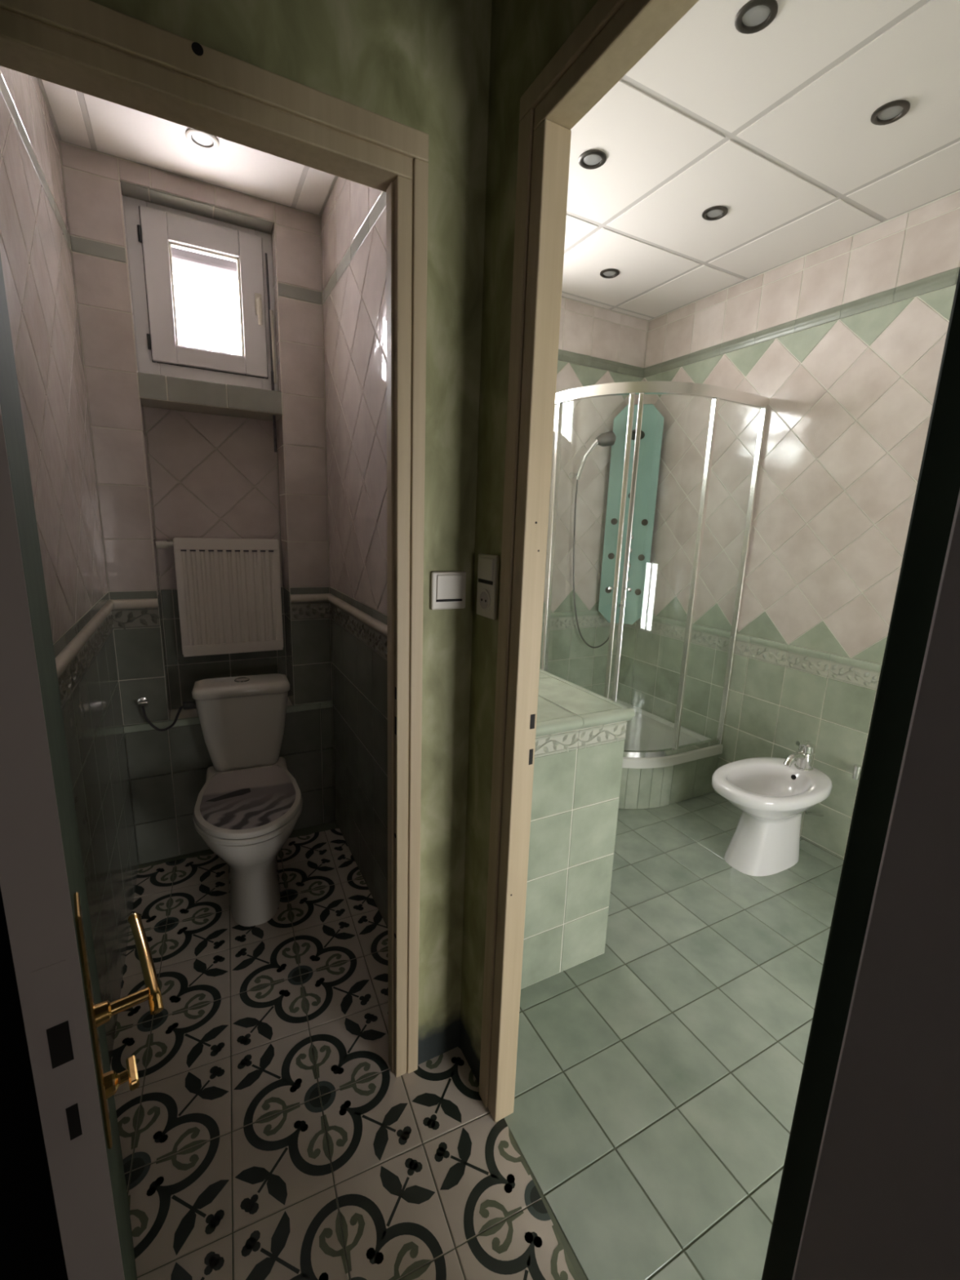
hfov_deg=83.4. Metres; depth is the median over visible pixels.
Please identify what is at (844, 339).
wall
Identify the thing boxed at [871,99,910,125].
recessed light
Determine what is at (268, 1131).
floor
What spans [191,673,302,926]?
toilet
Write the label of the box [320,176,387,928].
wall
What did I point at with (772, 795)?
bidet
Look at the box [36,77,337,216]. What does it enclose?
ceiling
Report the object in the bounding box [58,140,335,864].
wall
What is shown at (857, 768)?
valve
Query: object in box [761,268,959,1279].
door frame
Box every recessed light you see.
[185,128,218,150]
[578,149,606,169]
[600,268,619,278]
[702,205,728,220]
[734,0,777,34]
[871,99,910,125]
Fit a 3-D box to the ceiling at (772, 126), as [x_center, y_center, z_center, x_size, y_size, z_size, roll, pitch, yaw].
[1.126,-1.459,1.039,1.951,0.090,4.120,-4,14,-28]
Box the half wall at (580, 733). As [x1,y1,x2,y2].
[520,668,635,989]
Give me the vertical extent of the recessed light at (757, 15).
0.009 m
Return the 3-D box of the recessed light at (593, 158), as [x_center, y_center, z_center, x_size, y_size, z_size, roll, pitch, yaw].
[0.374,-1.597,1.794,0.092,0.009,0.092,-4,14,-28]
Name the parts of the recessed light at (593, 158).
bulb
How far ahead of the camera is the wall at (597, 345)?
3.19 m
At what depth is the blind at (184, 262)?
2.06 m
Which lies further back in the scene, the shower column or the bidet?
the shower column
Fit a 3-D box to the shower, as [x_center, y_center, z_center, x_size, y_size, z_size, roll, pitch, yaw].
[0.682,-0.570,3.205,0.357,1.277,0.081,0,12,-9]
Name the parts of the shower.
handle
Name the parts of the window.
handle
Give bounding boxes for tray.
[608,697,723,768]
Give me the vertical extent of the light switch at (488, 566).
0.134 m
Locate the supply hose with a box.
[137,696,195,731]
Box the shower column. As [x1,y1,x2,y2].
[598,404,664,624]
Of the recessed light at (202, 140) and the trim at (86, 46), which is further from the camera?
the recessed light at (202, 140)
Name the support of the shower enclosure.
on the floor
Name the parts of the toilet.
tank lid, tank, lid, seat, bowl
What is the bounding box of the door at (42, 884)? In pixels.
[0,253,164,1279]
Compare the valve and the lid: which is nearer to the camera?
the lid
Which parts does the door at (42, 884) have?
lock plate, lever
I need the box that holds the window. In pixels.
[123,195,278,391]
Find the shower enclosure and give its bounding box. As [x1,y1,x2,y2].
[541,381,769,808]
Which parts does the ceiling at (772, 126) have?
panel, panel, panel, panel, panel, panel, panel, panel, panel, panel, panel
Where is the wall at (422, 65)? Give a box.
[89,0,492,1064]
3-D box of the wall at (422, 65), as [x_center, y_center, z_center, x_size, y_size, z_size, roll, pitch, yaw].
[-0.804,-0.100,0.830,1.758,2.600,0.062,-4,14,-28]
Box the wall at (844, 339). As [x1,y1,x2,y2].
[617,190,959,859]
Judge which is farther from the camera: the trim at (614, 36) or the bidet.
the bidet
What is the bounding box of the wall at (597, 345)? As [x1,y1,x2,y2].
[539,297,648,698]
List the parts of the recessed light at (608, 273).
bulb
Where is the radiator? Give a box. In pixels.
[155,537,283,657]
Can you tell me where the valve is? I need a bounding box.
[852,764,862,779]
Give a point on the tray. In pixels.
(646, 731)
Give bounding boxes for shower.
[568,431,616,648]
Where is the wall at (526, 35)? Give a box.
[459,0,598,1084]
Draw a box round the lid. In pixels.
[200,764,295,829]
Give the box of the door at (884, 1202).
[791,489,959,1279]
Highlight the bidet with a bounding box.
[711,740,832,876]
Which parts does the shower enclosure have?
post, rail, rail, post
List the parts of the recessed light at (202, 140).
bulb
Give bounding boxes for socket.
[478,589,490,611]
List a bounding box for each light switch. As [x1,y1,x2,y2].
[430,571,466,609]
[476,553,499,620]
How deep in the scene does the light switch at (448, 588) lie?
1.18 m
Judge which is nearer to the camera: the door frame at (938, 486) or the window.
the door frame at (938, 486)
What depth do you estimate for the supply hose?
2.06 m
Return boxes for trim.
[0,0,428,1077]
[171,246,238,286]
[479,0,698,1122]
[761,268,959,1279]
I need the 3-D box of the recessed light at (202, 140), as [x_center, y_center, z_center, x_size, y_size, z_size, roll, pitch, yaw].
[-0.846,-1.524,1.642,0.092,0.009,0.092,-4,14,-28]
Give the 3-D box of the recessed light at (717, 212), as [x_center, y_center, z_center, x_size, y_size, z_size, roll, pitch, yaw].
[0.902,-1.638,2.071,0.092,0.009,0.092,-4,14,-28]
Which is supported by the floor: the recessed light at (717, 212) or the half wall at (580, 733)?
the half wall at (580, 733)
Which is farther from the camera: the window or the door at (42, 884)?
the window
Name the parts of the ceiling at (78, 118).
panel, panel, panel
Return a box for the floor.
[110,791,843,1279]
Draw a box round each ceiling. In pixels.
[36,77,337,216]
[561,0,959,320]
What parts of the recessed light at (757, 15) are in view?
bulb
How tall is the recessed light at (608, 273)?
0.009 m
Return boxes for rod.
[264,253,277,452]
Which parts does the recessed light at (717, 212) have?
bulb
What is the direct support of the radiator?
attached to the wall at (174, 456)
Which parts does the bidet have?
spout, lever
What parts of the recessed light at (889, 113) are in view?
bulb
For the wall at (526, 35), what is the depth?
1.08 m

